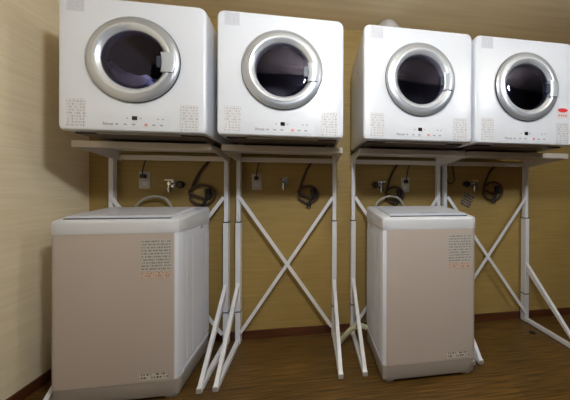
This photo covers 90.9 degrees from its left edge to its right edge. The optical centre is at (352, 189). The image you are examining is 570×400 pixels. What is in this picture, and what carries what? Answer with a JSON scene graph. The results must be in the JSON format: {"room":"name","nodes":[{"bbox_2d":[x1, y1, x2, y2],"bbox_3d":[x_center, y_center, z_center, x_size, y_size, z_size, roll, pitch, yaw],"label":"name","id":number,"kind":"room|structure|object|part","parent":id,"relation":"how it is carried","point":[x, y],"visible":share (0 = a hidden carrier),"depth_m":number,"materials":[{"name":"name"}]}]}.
{"room":"laundry","nodes":[
{"label":"laundry","id":0,"kind":"room"},
{"bbox_2d":[0,0,88,399],"bbox_3d":[-1.694,-0.075,0.726,0.100,2.397,2.345,0,0,-9],"label":"wall","id":1,"kind":"structure","parent":0,"point":[44,179],"depth_m":1.49,"materials":[{"name":"beige paint"}]},
{"bbox_2d":[6,368,51,399],"bbox_3d":[-1.779,1.090,1.611,0.011,0.062,0.554,0,0,-9],"label":"baseboard","id":2,"kind":"structure","parent":1,"relation":"attached to","point":[22,394],"depth_m":1.50,"materials":[{"name":"brown wood"}]},
{"bbox_2d":[25,315,569,399],"bbox_3d":[1.051,1.182,1.155,5.666,0.100,2.545,0,0,-9],"label":"floor","id":3,"kind":"structure","parent":0,"point":[519,364],"depth_m":1.66,"materials":[{"name":"brown wood"}]},
{"bbox_2d":[51,207,208,399],"bbox_3d":[-1.262,0.617,1.647,0.612,1.012,0.475,0,0,-9],"label":"washing machine","id":4,"kind":"object","parent":3,"relation":"on","point":[130,285],"visible":1,"depth_m":1.43,"materials":[{"name":"white metal"}]},
{"bbox_3d":[-1.240,0.622,1.425,0.579,0.786,0.027,0,0,-9],"label":"panel","id":5,"kind":"part","parent":4,"relation":"part of","materials":[{"name":"beige metal"}]},
{"bbox_3d":[-1.229,0.151,1.439,0.504,0.005,0.015,0,0,-9],"label":"control panel","id":6,"kind":"part","parent":4,"relation":"part of","materials":[{"name":"grey plastic"}]},
{"bbox_3d":[-1.254,0.130,1.601,0.504,0.038,0.310,0,0,-9],"label":"lid","id":7,"kind":"part","parent":4,"relation":"part of","materials":[{"name":"white plastic"}]},
{"bbox_3d":[-0.963,0.644,1.699,0.005,0.722,0.390,0,0,-9],"label":"panel","id":8,"kind":"part","parent":4,"relation":"part of","materials":[{"name":"white plastic"}]},
{"bbox_2d":[43,140,230,399],"bbox_3d":[-1.243,0.425,1.695,0.778,1.395,0.532,0,0,-9],"label":"stand","id":9,"kind":"object","parent":3,"relation":"on","point":[113,150],"visible":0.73,"depth_m":1.86,"materials":[{"name":"beige metal"}]},
{"bbox_3d":[-1.644,0.175,1.873,0.028,0.891,0.040,0,0,-9],"label":"post","id":10,"kind":"part","parent":9,"relation":"part of","materials":[{"name":"silver metal"}]},
{"bbox_2d":[71,140,211,150],"bbox_3d":[-1.192,-0.254,1.566,0.720,0.036,0.022,0,0,-9],"label":"shelf","id":11,"kind":"object","parent":9,"relation":"attached to","point":[74,143],"depth_m":1.55,"materials":[{"name":"beige metal"}]},
{"bbox_2d":[59,0,232,147],"bbox_3d":[-1.120,-0.606,1.610,0.662,0.669,0.590,0,0,-9],"label":"dryer","id":12,"kind":"object","parent":9,"relation":"on","point":[175,46],"visible":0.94,"depth_m":1.36,"materials":[{"name":"white metal"}]},
{"bbox_2d":[107,58,156,88],"bbox_3d":[-1.153,-0.599,1.471,0.301,0.211,0.210,0,0,-9],"label":"laundry","id":13,"kind":"object","parent":12,"relation":"in","point":[129,80],"visible":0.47,"depth_m":1.40,"materials":[{"name":"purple fabric"}]},
{"bbox_3d":[-1.070,-0.341,1.357,0.315,0.058,0.005,0,0,-9],"label":"control panel","id":14,"kind":"part","parent":12,"relation":"part of","materials":[{"name":"white plastic"}]},
{"bbox_3d":[-0.912,-0.630,1.357,0.067,0.096,0.028,0,0,-9],"label":"door handle","id":15,"kind":"part","parent":12,"relation":"part of","materials":[{"name":"grey metal"}]},
{"bbox_2d":[122,148,213,152],"bbox_3d":[-1.223,-0.270,1.766,0.560,0.002,0.382,0,0,-9],"label":"tray","id":16,"kind":"object","parent":9,"relation":"on","point":[149,150],"depth_m":1.87,"materials":[{"name":"beige metal"}]},
{"bbox_3d":[-1.250,-0.224,1.937,0.712,0.034,0.024,0,0,-9],"label":"rail","id":17,"kind":"part","parent":9,"relation":"part of","materials":[{"name":"beige metal"}]},
{"bbox_3d":[-0.876,1.104,1.729,0.029,0.028,0.470,0,0,-9],"label":"foot rail","id":18,"kind":"part","parent":9,"relation":"part of","materials":[{"name":"silver metal"}]},
{"bbox_3d":[-0.913,0.178,1.986,0.028,0.891,0.040,0,0,-9],"label":"post","id":19,"kind":"part","parent":9,"relation":"part of","materials":[{"name":"silver metal"}]},
{"bbox_2d":[212,144,342,391],"bbox_3d":[-0.448,0.428,1.818,0.738,1.395,0.532,0,0,-9],"label":"stand","id":20,"kind":"object","parent":3,"relation":"on","point":[235,152],"visible":1,"depth_m":1.98,"materials":[{"name":"beige metal"}]},
{"bbox_3d":[-0.793,1.104,1.742,0.029,0.028,0.470,0,0,-9],"label":"foot rail","id":21,"kind":"part","parent":20,"relation":"part of","materials":[{"name":"silver metal"}]},
{"bbox_3d":[-0.830,0.178,1.999,0.028,0.891,0.040,0,0,-9],"label":"post","id":22,"kind":"part","parent":20,"relation":"part of","materials":[{"name":"silver metal"}]},
{"bbox_2d":[217,10,343,146],"bbox_3d":[-0.413,-0.604,1.719,0.662,0.669,0.590,0,0,-9],"label":"dryer","id":23,"kind":"object","parent":20,"relation":"on","point":[280,78],"visible":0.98,"depth_m":1.46,"materials":[{"name":"white plastic"}]},
{"bbox_3d":[-0.363,-0.338,1.466,0.315,0.058,0.005,0,0,-9],"label":"control panel","id":24,"kind":"part","parent":23,"relation":"part of","materials":[{"name":"white plastic"}]},
{"bbox_3d":[-0.205,-0.628,1.467,0.067,0.096,0.028,0,0,-9],"label":"door handle","id":25,"kind":"part","parent":23,"relation":"part of","materials":[{"name":"grey metal"}]},
{"bbox_2d":[221,144,342,153],"bbox_3d":[-0.420,-0.251,1.686,0.725,0.036,0.022,0,0,-9],"label":"shelf","id":26,"kind":"object","parent":20,"relation":"attached to","point":[224,147],"depth_m":1.67,"materials":[{"name":"beige metal"}]},
{"bbox_2d":[247,151,325,155],"bbox_3d":[-0.451,-0.268,1.886,0.565,0.002,0.382,0,0,-9],"label":"tray","id":27,"kind":"object","parent":20,"relation":"on","point":[248,152],"depth_m":2.00,"materials":[{"name":"beige metal"}]},
{"bbox_3d":[-0.478,-0.221,2.057,0.717,0.034,0.024,0,0,-9],"label":"rail","id":28,"kind":"part","parent":20,"relation":"part of","materials":[{"name":"beige metal"}]},
{"bbox_3d":[-0.138,0.180,2.107,0.028,0.891,0.040,0,0,-9],"label":"post","id":29,"kind":"part","parent":20,"relation":"part of","materials":[{"name":"silver metal"}]},
{"bbox_3d":[-0.101,1.107,1.849,0.029,0.028,0.470,0,0,-9],"label":"foot rail","id":30,"kind":"part","parent":20,"relation":"part of","materials":[{"name":"silver metal"}]},
{"bbox_2d":[340,323,367,343],"bbox_3d":[0.004,1.039,1.959,0.220,0.161,0.060,0,0,9],"label":"hose","id":31,"kind":"object","parent":3,"relation":"on","point":[352,328],"visible":0.84,"depth_m":1.94,"materials":[{"name":"beige plastic"}]},
{"bbox_2d":[350,148,474,376],"bbox_3d":[0.390,0.431,1.948,0.741,1.395,0.532,0,0,-9],"label":"stand","id":32,"kind":"object","parent":3,"relation":"on","point":[442,157],"visible":0.62,"depth_m":2.10,"materials":[{"name":"beige metal"}]},
{"bbox_3d":[0.007,0.181,2.129,0.028,0.891,0.040,0,0,-9],"label":"post","id":33,"kind":"part","parent":32,"relation":"part of","materials":[{"name":"silver metal"}]},
{"bbox_3d":[0.044,1.107,1.871,0.029,0.028,0.470,0,0,-9],"label":"foot rail","id":34,"kind":"part","parent":32,"relation":"part of","materials":[{"name":"silver metal"}]},
{"bbox_3d":[0.355,-0.219,2.186,0.731,0.034,0.024,0,0,-9],"label":"rail","id":35,"kind":"part","parent":32,"relation":"part of","materials":[{"name":"beige metal"}]},
{"bbox_2d":[362,154,433,157],"bbox_3d":[0.382,-0.265,2.015,0.579,0.002,0.382,0,0,-9],"label":"tray","id":36,"kind":"object","parent":32,"relation":"on","point":[370,155],"depth_m":2.16,"materials":[{"name":"beige metal"}]},
{"bbox_2d":[351,25,471,151],"bbox_3d":[0.353,-0.601,1.838,0.662,0.669,0.590,0,0,-9],"label":"dryer","id":37,"kind":"object","parent":32,"relation":"on","point":[411,88],"visible":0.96,"depth_m":1.59,"materials":[{"name":"white metal"}]},
{"bbox_2d":[379,19,398,26],"bbox_3d":[0.250,-1.086,2.023,0.170,0.300,0.369,0,0,-9],"label":"duct","id":38,"kind":"object","parent":37,"relation":"on","point":[387,22],"visible":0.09,"depth_m":1.88,"materials":[{"name":"silver metal"}]},
{"bbox_3d":[0.403,-0.336,1.585,0.315,0.058,0.005,0,0,-9],"label":"control panel","id":39,"kind":"part","parent":37,"relation":"part of","materials":[{"name":"white plastic"}]},
{"bbox_3d":[0.562,-0.625,1.586,0.067,0.096,0.028,0,0,-9],"label":"door handle","id":40,"kind":"part","parent":37,"relation":"part of","materials":[{"name":"grey metal"}]},
{"bbox_2d":[359,148,465,156],"bbox_3d":[0.413,-0.248,1.815,0.739,0.036,0.022,0,0,-9],"label":"shelf","id":41,"kind":"object","parent":32,"relation":"attached to","point":[361,150],"depth_m":1.80,"materials":[{"name":"beige metal"}]},
{"bbox_3d":[0.702,0.183,2.237,0.028,0.891,0.040,0,0,-9],"label":"post","id":42,"kind":"part","parent":32,"relation":"part of","materials":[{"name":"silver metal"}]},
{"bbox_2d":[367,206,474,382],"bbox_3d":[0.431,0.623,1.848,0.596,1.012,0.475,0,0,-9],"label":"washing machine","id":43,"kind":"object","parent":3,"relation":"on","point":[421,259],"visible":1,"depth_m":1.62,"materials":[{"name":"white metal"}]},
{"bbox_3d":[0.137,0.648,1.808,0.003,0.722,0.390,0,0,-9],"label":"panel","id":44,"kind":"part","parent":43,"relation":"part of","materials":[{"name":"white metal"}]},
{"bbox_3d":[0.439,0.136,1.803,0.488,0.038,0.310,0,0,-9],"label":"lid","id":45,"kind":"part","parent":43,"relation":"part of","materials":[{"name":"white plastic"}]},
{"bbox_3d":[0.464,0.157,1.641,0.488,0.005,0.015,0,0,-9],"label":"control panel","id":46,"kind":"part","parent":43,"relation":"part of","materials":[{"name":"grey plastic"}]},
{"bbox_3d":[0.476,0.628,1.630,0.563,0.786,0.027,0,0,-9],"label":"panel","id":47,"kind":"part","parent":43,"relation":"part of","materials":[{"name":"beige metal"}]},
{"bbox_2d":[441,151,569,364],"bbox_3d":[1.164,0.433,2.068,0.784,1.395,0.532,0,0,-9],"label":"stand","id":48,"kind":"object","parent":3,"relation":"on","point":[528,159],"visible":0.72,"depth_m":2.27,"materials":[{"name":"beige metal"}]},
{"bbox_3d":[0.760,0.183,2.246,0.028,0.891,0.040,0,0,-9],"label":"post","id":49,"kind":"part","parent":48,"relation":"part of","materials":[{"name":"silver metal"}]},
{"bbox_2d":[447,166,454,183],"bbox_3d":[0.820,-0.126,2.274,0.081,0.162,0.022,0,0,-9],"label":"cable loop","id":50,"kind":"object","parent":48,"relation":"hanging from","point":[447,166],"visible":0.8,"depth_m":2.27,"materials":[{"name":"grey rubber"}]},
{"bbox_3d":[0.797,1.109,1.988,0.029,0.028,0.470,0,0,-9],"label":"foot rail","id":51,"kind":"part","parent":48,"relation":"part of","materials":[{"name":"silver metal"}]},
{"bbox_3d":[1.130,-0.216,2.306,0.774,0.034,0.024,0,0,-9],"label":"rail","id":52,"kind":"part","parent":48,"relation":"part of","materials":[{"name":"beige metal"}]},
{"bbox_2d":[463,157,525,159],"bbox_3d":[1.156,-0.262,2.135,0.622,0.002,0.382,0,0,-9],"label":"tray","id":53,"kind":"object","parent":48,"relation":"on","point":[503,158],"depth_m":2.27,"materials":[{"name":"beige metal"}]},
{"bbox_2d":[447,36,569,152],"bbox_3d":[1.036,-0.599,1.944,0.682,0.669,0.590,0,0,-9],"label":"dryer","id":54,"kind":"object","parent":48,"relation":"on","point":[520,91],"visible":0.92,"depth_m":1.68,"materials":[{"name":"white metal"}]},
{"bbox_3d":[1.087,-0.333,1.691,0.324,0.058,0.005,0,0,-9],"label":"control panel","id":55,"kind":"part","parent":54,"relation":"part of","materials":[{"name":"white plastic"}]},
{"bbox_3d":[1.249,-0.623,1.692,0.069,0.096,0.028,0,0,-9],"label":"door handle","id":56,"kind":"part","parent":54,"relation":"part of","materials":[{"name":"grey metal"}]},
{"bbox_2d":[468,151,567,158],"bbox_3d":[1.187,-0.246,1.935,0.782,0.036,0.022,0,0,-9],"label":"shelf","id":57,"kind":"object","parent":48,"relation":"attached to","point":[470,153],"depth_m":1.92,"materials":[{"name":"beige metal"}]},
{"bbox_3d":[1.497,0.186,2.360,0.028,0.891,0.040,0,0,-9],"label":"post","id":58,"kind":"part","parent":48,"relation":"part of","materials":[{"name":"silver metal"}]},
{"bbox_3d":[1.534,1.112,2.102,0.029,0.028,0.470,0,0,-9],"label":"foot rail","id":59,"kind":"part","parent":48,"relation":"part of","materials":[{"name":"silver metal"}]},
{"bbox_2d":[89,17,569,332],"bbox_3d":[0.869,-0.070,2.360,5.666,2.397,0.100,0,0,-9],"label":"wall","id":60,"kind":"structure","parent":0,"point":[286,219],"depth_m":2.16,"materials":[{"name":"beige wood"}]},
{"bbox_2d":[139,172,149,188],"bbox_3d":[-1.477,-0.069,1.942,0.070,0.120,0.008,0,0,-9],"label":"wall outlet","id":61,"kind":"object","parent":60,"relation":"attached to","point":[144,183],"visible":0.88,"depth_m":1.94,"materials":[{"name":"beige plastic"}]},
{"bbox_2d":[139,160,150,177],"bbox_3d":[-1.456,-0.152,1.923,0.060,0.140,0.032,0,0,-9],"label":"power cord","id":62,"kind":"object","parent":61,"relation":"attached to","point":[142,175],"visible":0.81,"depth_m":1.91,"materials":[{"name":"grey plastic"}]},
{"bbox_2d":[134,195,172,206],"bbox_3d":[-1.381,0.130,1.900,0.255,0.184,0.022,0,0,-9],"label":"hose","id":63,"kind":"object","parent":60,"relation":"attached to","point":[151,196],"visible":0.61,"depth_m":1.90,"materials":[{"name":"beige plastic"}]},
{"bbox_2d":[164,179,175,191],"bbox_3d":[-1.295,-0.030,1.943,0.060,0.094,0.061,0,0,-9],"label":"water tap","id":64,"kind":"object","parent":60,"relation":"attached to","point":[171,183],"visible":0.98,"depth_m":1.92,"materials":[{"name":"silver metal"}]},
{"bbox_2d":[175,181,184,187],"bbox_3d":[-1.237,-0.038,1.960,0.056,0.055,0.045,0,0,-9],"label":"gas cock","id":65,"kind":"object","parent":60,"relation":"attached to","point":[179,184],"visible":1,"depth_m":1.94,"materials":[{"name":"brown metal"}]},
{"bbox_2d":[188,161,215,206],"bbox_3d":[-1.090,-0.050,1.984,0.188,0.376,0.043,0,0,-9],"label":"gas hose","id":66,"kind":"object","parent":60,"relation":"attached to","point":[208,194],"visible":0.98,"depth_m":1.98,"materials":[{"name":"brown rubber"}]},
{"bbox_2d":[252,174,261,189],"bbox_3d":[-0.719,-0.059,2.059,0.070,0.120,0.008,0,0,-9],"label":"wall outlet","id":67,"kind":"object","parent":60,"relation":"attached to","point":[256,184],"visible":0.83,"depth_m":2.06,"materials":[{"name":"beige plastic"}]},
{"bbox_2d":[254,162,262,179],"bbox_3d":[-0.697,-0.143,2.041,0.063,0.142,0.032,0,0,-9],"label":"power cord","id":68,"kind":"object","parent":67,"relation":"attached to","point":[256,177],"visible":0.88,"depth_m":2.03,"materials":[{"name":"grey plastic"}]},
{"bbox_2d":[280,177,287,189],"bbox_3d":[-0.514,-0.048,2.064,0.060,0.094,0.061,0,0,-9],"label":"water tap","id":69,"kind":"object","parent":60,"relation":"attached to","point":[284,181],"visible":1,"depth_m":2.04,"materials":[{"name":"silver metal"}]},
{"bbox_2d":[297,163,318,206],"bbox_3d":[-0.339,-0.050,2.100,0.167,0.370,0.043,0,0,-9],"label":"gas hose","id":70,"kind":"object","parent":60,"relation":"attached to","point":[314,190],"visible":0.96,"depth_m":2.09,"materials":[{"name":"brown rubber"}]},
{"bbox_2d":[372,182,378,187],"bbox_3d":[0.186,-0.038,2.181,0.056,0.055,0.045,0,0,-9],"label":"gas cock","id":71,"kind":"object","parent":60,"relation":"attached to","point":[374,184],"visible":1,"depth_m":2.16,"materials":[{"name":"brown metal"}]},
{"bbox_2d":[378,181,385,192],"bbox_3d":[0.234,-0.025,2.180,0.060,0.094,0.061,0,0,-9],"label":"water tap","id":72,"kind":"object","parent":60,"relation":"attached to","point":[379,182],"visible":0.96,"depth_m":2.16,"materials":[{"name":"silver metal"}]},
{"bbox_2d":[208,307,569,342],"bbox_3d":[0.873,1.098,2.308,5.466,0.062,0.011,0,0,-9],"label":"baseboard","id":73,"kind":"structure","parent":60,"relation":"attached to","point":[319,329],"depth_m":2.13,"materials":[{"name":"brown wood"}]},
{"bbox_2d":[375,195,403,205],"bbox_3d":[0.299,0.136,2.161,0.255,0.184,0.022,0,0,-9],"label":"hose","id":74,"kind":"object","parent":60,"relation":"attached to","point":[388,196],"visible":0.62,"depth_m":2.16,"materials":[{"name":"beige plastic"}]},
{"bbox_2d":[385,165,403,205],"bbox_3d":[0.343,-0.045,2.206,0.167,0.375,0.043,0,0,-9],"label":"gas hose","id":75,"kind":"object","parent":60,"relation":"attached to","point":[400,193],"visible":0.89,"depth_m":2.20,"materials":[{"name":"brown rubber"}]},
{"bbox_2d":[401,178,408,191],"bbox_3d":[0.436,-0.039,2.238,0.070,0.120,0.008,0,0,-9],"label":"wall outlet","id":76,"kind":"object","parent":60,"relation":"attached to","point":[404,186],"visible":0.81,"depth_m":2.23,"materials":[{"name":"beige plastic"}]},
{"bbox_2d":[463,181,469,186],"bbox_3d":[0.967,-0.049,2.302,0.056,0.055,0.045,0,0,-9],"label":"gas cock","id":77,"kind":"object","parent":60,"relation":"attached to","point":[465,183],"visible":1,"depth_m":2.28,"materials":[{"name":"brown metal"}]},
{"bbox_2d":[460,191,474,207],"bbox_3d":[0.983,0.085,2.324,0.137,0.144,0.004,0,0,-9],"label":"tag","id":78,"kind":"object","parent":60,"relation":"attached to","point":[467,199],"visible":1,"depth_m":2.32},
{"bbox_2d":[470,180,478,191],"bbox_3d":[1.027,-0.032,2.303,0.060,0.094,0.061,0,0,-9],"label":"water tap","id":79,"kind":"object","parent":60,"relation":"attached to","point":[473,184],"visible":0.94,"depth_m":2.28,"materials":[{"name":"silver metal"}]},
{"bbox_2d":[482,167,503,202],"bbox_3d":[1.208,-0.060,2.340,0.199,0.344,0.043,0,0,-9],"label":"gas hose","id":80,"kind":"object","parent":60,"relation":"attached to","point":[496,188],"visible":0.98,"depth_m":2.33,"materials":[{"name":"brown rubber"}]},
{"bbox_2d":[125,0,569,44],"bbox_3d":[1.061,-1.315,1.149,5.666,0.100,2.545,0,0,-9],"label":"ceiling","id":81,"kind":"structure","parent":0,"point":[534,20],"depth_m":1.95,"materials":[{"name":"beige paint"}]}
]}

